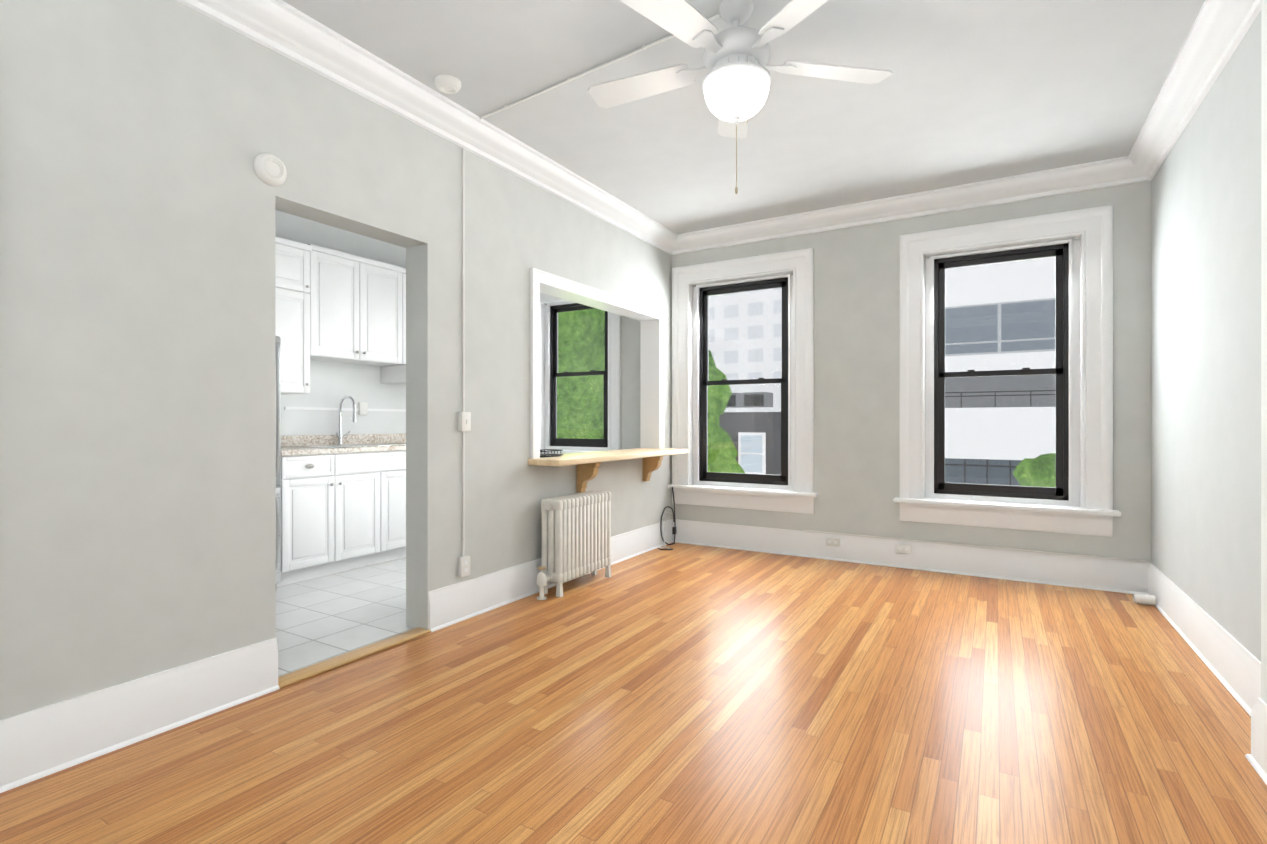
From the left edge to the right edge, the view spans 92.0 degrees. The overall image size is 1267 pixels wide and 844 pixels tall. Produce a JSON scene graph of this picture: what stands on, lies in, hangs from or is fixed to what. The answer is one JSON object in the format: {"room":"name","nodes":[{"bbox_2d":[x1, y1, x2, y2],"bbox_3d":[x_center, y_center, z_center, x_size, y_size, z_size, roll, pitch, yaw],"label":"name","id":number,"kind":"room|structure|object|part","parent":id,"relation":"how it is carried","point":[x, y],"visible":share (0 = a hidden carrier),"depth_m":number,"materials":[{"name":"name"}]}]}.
{"room":"empty living room","nodes":[
{"label":"empty living room","id":0,"kind":"room"},
{"bbox_2d":[0,0,670,719],"bbox_3d":[-1.387,-0.329,3.201,0.180,3.000,6.600,0,0,31],"label":"wall","id":1,"kind":"structure","parent":0,"point":[140,202],"depth_m":2.44,"materials":[{"name":"paint"}]},
{"bbox_2d":[0,638,279,792],"bbox_3d":[-1.792,1.062,2.311,0.032,0.220,0.885,0,0,31],"label":"baseboard","id":2,"kind":"structure","parent":1,"relation":"attached to","point":[46,741],"depth_m":2.23,"materials":[{"name":"paint"}]},
{"bbox_2d":[254,153,286,185],"bbox_3d":[-1.575,-1.103,2.667,0.041,0.136,0.136,0,0,31],"label":"smoke detector","id":3,"kind":"object","parent":1,"relation":"attached to","point":[270,169],"visible":1,"depth_m":2.65,"materials":[{"name":"white plastic"}]},
{"bbox_2d":[278,627,430,687],"bbox_3d":[-1.385,1.165,3.073,0.105,0.012,0.840,0,0,31],"label":"trim","id":4,"kind":"structure","parent":1,"relation":"attached to","point":[319,667],"depth_m":3.01,"materials":[{"name":"brown wood"}]},
{"bbox_2d":[458,148,470,576],"bbox_3d":[-1.000,-0.356,3.634,0.043,2.545,0.072,0,0,31],"label":"conduit","id":5,"kind":"object","parent":1,"relation":"attached to","point":[464,421],"depth_m":3.64,"materials":[{"name":"white plastic"}]},
{"bbox_2d":[428,519,671,631],"bbox_3d":[-0.386,1.060,4.684,0.032,0.220,2.950,0,0,31],"label":"baseboard","id":6,"kind":"structure","parent":1,"relation":"attached to","point":[449,605],"depth_m":3.91,"materials":[{"name":"paint"}]},
{"bbox_2d":[530,268,664,458],"bbox_3d":[-0.292,-0.401,5.051,0.228,1.302,1.924,0,0,31],"label":"frame","id":7,"kind":"structure","parent":1,"relation":"attached to","point":[652,375],"depth_m":5.36,"materials":[{"name":"paint"}]},
{"bbox_2d":[528,448,687,492],"bbox_3d":[-0.194,0.367,4.985,0.475,0.330,1.965,0,0,31],"label":"shelf","id":8,"kind":"object","parent":1,"relation":"attached to","point":[587,464],"visible":0.81,"depth_m":4.62,"materials":[{"name":"brown wood"}]},
{"bbox_2d":[275,210,405,435],"bbox_3d":[-2.766,-0.330,5.210,0.200,3.000,4.550,0,0,31],"label":"wall","id":9,"kind":"structure","parent":0,"point":[332,384],"depth_m":5.37,"materials":[{"name":"paint"}]},
{"bbox_2d":[275,236,310,394],"bbox_3d":[-2.748,-0.792,4.672,0.370,1.145,0.485,0,0,31],"label":"upper cabinet","id":10,"kind":"object","parent":9,"relation":"attached to","point":[292,258],"depth_m":4.62,"materials":[{"name":"paint"}]},
{"bbox_2d":[281,433,405,446],"bbox_3d":[-2.376,0.155,5.642,0.022,0.090,2.434,0,0,31],"label":"backsplash","id":11,"kind":"structure","parent":9,"relation":"attached to","point":[296,440],"depth_m":5.25,"materials":[{"name":"beige stone"}]},
{"bbox_2d":[284,402,405,414],"bbox_3d":[-2.257,-0.120,5.844,0.030,0.110,2.140,0,0,31],"label":"conduit","id":12,"kind":"object","parent":9,"relation":"attached to","point":[362,409],"visible":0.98,"depth_m":5.49,"materials":[{"name":"paint"}]},
{"bbox_2d":[311,244,405,384],"bbox_3d":[-2.166,-0.872,5.546,0.480,1.025,1.720,0,0,31],"label":"upper cabinet","id":13,"kind":"object","parent":9,"relation":"attached to","point":[331,305],"depth_m":5.12,"materials":[{"name":"paint"}]},
{"bbox_2d":[276,557,414,676],"bbox_3d":[-1.769,1.220,4.765,2.370,0.100,4.800,0,0,31],"label":"floor","id":14,"kind":"structure","parent":0,"point":[322,618],"depth_m":3.74,"materials":[{"name":"white tile"}]},
{"bbox_2d":[275,336,280,583],"bbox_3d":[-2.861,0.293,4.011,0.799,1.755,0.730,0,0,31],"label":"refrigerator","id":15,"kind":"object","parent":14,"relation":"on","point":[278,445],"visible":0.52,"depth_m":4.08,"materials":[{"name":"silver metal"}]},
{"bbox_2d":[276,455,343,586],"bbox_3d":[-2.619,0.705,4.651,0.615,0.930,0.457,0,0,31],"label":"base cabinet","id":16,"kind":"object","parent":14,"relation":"on","point":[343,502],"depth_m":4.49,"materials":[{"name":"paint"}]},
{"bbox_2d":[281,443,405,454],"bbox_3d":[-2.115,0.220,5.487,0.630,0.040,2.434,0,0,31],"label":"countertop","id":17,"kind":"structure","parent":16,"relation":"on","point":[337,448],"depth_m":4.80,"materials":[{"name":"beige stone"}]},
{"bbox_2d":[344,451,405,570],"bbox_3d":[-2.326,0.705,5.145,0.615,0.930,0.913,0,0,31],"label":"base cabinet","id":18,"kind":"object","parent":14,"relation":"on","point":[374,481],"depth_m":4.95,"materials":[{"name":"paint"}]},
{"bbox_2d":[0,542,1266,843],"bbox_3d":[0.393,1.222,2.293,3.870,0.100,6.850,0,0,31],"label":"floor","id":19,"kind":"structure","parent":0,"point":[688,694],"depth_m":2.30,"materials":[{"name":"brown wood"}]},
{"bbox_2d":[537,491,610,599],"bbox_3d":[-0.425,0.848,4.356,0.170,0.645,0.785,0,0,31],"label":"radiator","id":20,"kind":"object","parent":19,"relation":"on","point":[576,535],"visible":1,"depth_m":4.23,"materials":[{"name":"metal"}]},
{"bbox_2d":[658,487,675,549],"bbox_3d":[0.336,0.897,5.715,0.183,0.550,0.331,0,0,31],"label":"cable bundle","id":21,"kind":"object","parent":19,"relation":"on","point":[673,528],"visible":1,"depth_m":5.78,"materials":[{"name":"black"}]},
{"bbox_2d":[1133,593,1155,604],"bbox_3d":[3.271,1.135,3.917,0.105,0.068,0.068,0,0,31],"label":"cap","id":22,"kind":"object","parent":19,"relation":"on","point":[1144,599],"visible":1,"depth_m":3.90,"materials":[{"name":"white plastic"}]},
{"bbox_2d":[282,0,1204,233],"bbox_3d":[-0.627,-1.853,2.895,6.240,0.150,6.850,0,0,31],"label":"ceiling","id":23,"kind":"structure","parent":0,"point":[968,91],"depth_m":3.28,"materials":[{"name":"paint"}]},
{"bbox_2d":[434,75,460,93],"bbox_3d":[-0.971,-1.758,3.198,0.136,0.041,0.136,0,0,31],"label":"smoke detector","id":24,"kind":"object","parent":23,"relation":"attached to","point":[448,84],"visible":0.98,"depth_m":3.16,"materials":[{"name":"white plastic"}]},
{"bbox_2d":[479,14,719,119],"bbox_3d":[-0.268,-1.772,3.122,1.574,0.013,0.045,0,0,37],"label":"conduit","id":25,"kind":"object","parent":23,"relation":"attached to","point":[644,46],"depth_m":3.09,"materials":[{"name":"white plastic"}]},
{"bbox_2d":[587,0,892,193],"bbox_3d":[0.403,-1.376,2.624,1.333,0.804,1.363,0,0,31],"label":"ceiling fan","id":26,"kind":"object","parent":23,"relation":"hanging from","point":[736,83],"visible":1,"depth_m":2.54,"materials":[{"name":"white"}]},
{"bbox_3d":[0.441,-1.374,2.618,0.278,0.134,0.278,0,0,31],"label":"lamp shade","id":27,"kind":"part","parent":26,"relation":"part of","materials":[{"name":"white glass"}]},
{"bbox_2d":[621,181,1150,561],"bbox_3d":[1.055,-0.330,5.735,6.240,3.000,0.250,0,0,31],"label":"wall","id":28,"kind":"structure","parent":0,"point":[857,379],"depth_m":5.01,"materials":[{"name":"paint"}]},
{"bbox_2d":[540,293,620,453],"bbox_3d":[-0.620,-0.483,6.626,1.270,1.955,0.245,0,0,31],"label":"window","id":29,"kind":"structure","parent":28,"relation":"in","point":[614,381],"depth_m":6.71,"materials":[{"name":"paint"}]},
{"bbox_3d":[-0.594,-0.536,6.669,0.908,1.610,0.095,0,0,31],"label":"window sash","id":30,"kind":"part","parent":29,"relation":"part of","materials":[{"name":"black metal"}]},
{"bbox_2d":[667,248,817,513],"bbox_3d":[0.993,-0.353,5.670,1.440,2.295,0.245,0,0,31],"label":"window","id":31,"kind":"structure","parent":28,"relation":"in","point":[796,494],"depth_m":5.65,"materials":[{"name":"paint"}]},
{"bbox_3d":[1.019,-0.385,5.713,0.998,1.910,0.095,0,0,31],"label":"window sash","id":32,"kind":"part","parent":31,"relation":"part of","materials":[{"name":"black metal"}]},
{"bbox_2d":[672,519,1139,593],"bbox_3d":[1.930,1.060,5.054,3.640,0.220,0.032,0,0,31],"label":"baseboard","id":33,"kind":"structure","parent":28,"relation":"attached to","point":[1120,576],"depth_m":4.81,"materials":[{"name":"paint"}]},
{"bbox_2d":[804,530,1145,562],"bbox_3d":[2.468,0.994,4.716,2.310,0.112,0.029,0,0,31],"label":"conduit","id":34,"kind":"object","parent":33,"relation":"attached to","point":[900,548],"visible":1,"depth_m":4.86,"materials":[{"name":"white plastic"}]},
{"bbox_2d":[893,205,1120,536],"bbox_3d":[2.757,-0.352,4.625,1.440,2.295,0.245,0,0,31],"label":"window","id":35,"kind":"structure","parent":28,"relation":"in","point":[1086,508],"depth_m":4.54,"materials":[{"name":"paint"}]},
{"bbox_3d":[2.783,-0.385,4.668,0.998,1.910,0.095,0,0,31],"label":"window sash","id":36,"kind":"part","parent":35,"relation":"part of","materials":[{"name":"black metal"}]},
{"bbox_2d":[1151,11,1260,661],"bbox_3d":[1.907,-0.328,1.249,0.200,3.000,6.600,0,0,31],"label":"wall","id":37,"kind":"structure","parent":0,"point":[1206,368],"depth_m":2.96,"materials":[{"name":"paint"}]},
{"bbox_2d":[1140,562,1260,698],"bbox_3d":[2.854,1.061,3.083,0.040,0.220,2.400,0,0,31],"label":"baseboard","id":38,"kind":"structure","parent":37,"relation":"attached to","point":[1228,659],"depth_m":3.03,"materials":[{"name":"paint"}]},
{"bbox_2d":[1261,0,1266,704],"bbox_3d":[1.199,-0.327,0.367,0.120,3.000,3.960,0,0,31],"label":"wall","id":39,"kind":"structure","parent":0,"point":[1264,351],"depth_m":2.08,"materials":[{"name":"paint"}]},
{"bbox_2d":[175,0,1260,254],"bbox_3d":[0.307,-1.706,2.313,3.640,0.145,6.400,0,0,31],"label":"crown molding","id":40,"kind":"structure","parent":39,"relation":"attached to","point":[1217,32],"depth_m":3.62,"materials":[{"name":"paint"}]},
{"bbox_2d":[1236,683,1266,784],"bbox_3d":[1.150,1.063,0.415,0.052,0.220,3.992,0,0,31],"label":"baseboard","id":41,"kind":"structure","parent":39,"relation":"attached to","point":[1249,698],"depth_m":2.09,"materials":[{"name":"paint"}]},
{"label":"outside","id":42,"kind":"structure","parent":0,"visible":0},
{"bbox_3d":[9.936,8.253,31.950,70.000,0.200,52.800,0,0,31],"label":"street","id":43,"kind":"object","parent":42,"visible":0},
{"bbox_2d":[557,309,604,438],"bbox_3d":[-0.855,2.858,10.075,2.883,10.618,2.452,0,0,31],"label":"tree","id":44,"kind":"object","parent":43,"relation":"on","point":[584,414],"depth_m":9.08,"materials":[{"name":"green plant"}]},
{"bbox_2d":[708,350,744,472],"bbox_3d":[0.813,3.460,9.512,2.380,9.415,1.934,0,0,31],"label":"tree","id":45,"kind":"object","parent":43,"relation":"on","point":[719,411],"depth_m":8.91,"materials":[{"name":"green plant"}]},
{"bbox_2d":[709,288,781,406],"bbox_3d":[6.147,-3.357,48.600,34.500,23.000,20.000,0,0,31],"label":"building","id":46,"kind":"structure","parent":43,"relation":"on","point":[759,340],"depth_m":44.83,"materials":[{"name":"white concrete"}]},
{"bbox_2d":[719,392,780,474],"bbox_3d":[2.159,3.598,23.629,13.200,9.120,9.140,0,0,31],"label":"brick building","id":47,"kind":"structure","parent":43,"relation":"on","point":[749,440],"depth_m":17.62,"materials":[{"name":"grey brick"}]},
{"bbox_2d":[945,257,1055,485],"bbox_3d":[16.031,-2.341,22.613,22.000,21.000,10.640,0,0,31],"label":"building","id":48,"kind":"structure","parent":43,"relation":"on","point":[1016,315],"depth_m":19.59,"materials":[{"name":"white concrete"}]},
{"bbox_2d":[1013,453,1055,487],"bbox_3d":[8.570,4.394,12.398,1.613,7.543,1.316,0,0,31],"label":"tree","id":49,"kind":"object","parent":43,"relation":"on","point":[1034,470],"depth_m":12.08,"materials":[{"name":"green plant"}]}
]}

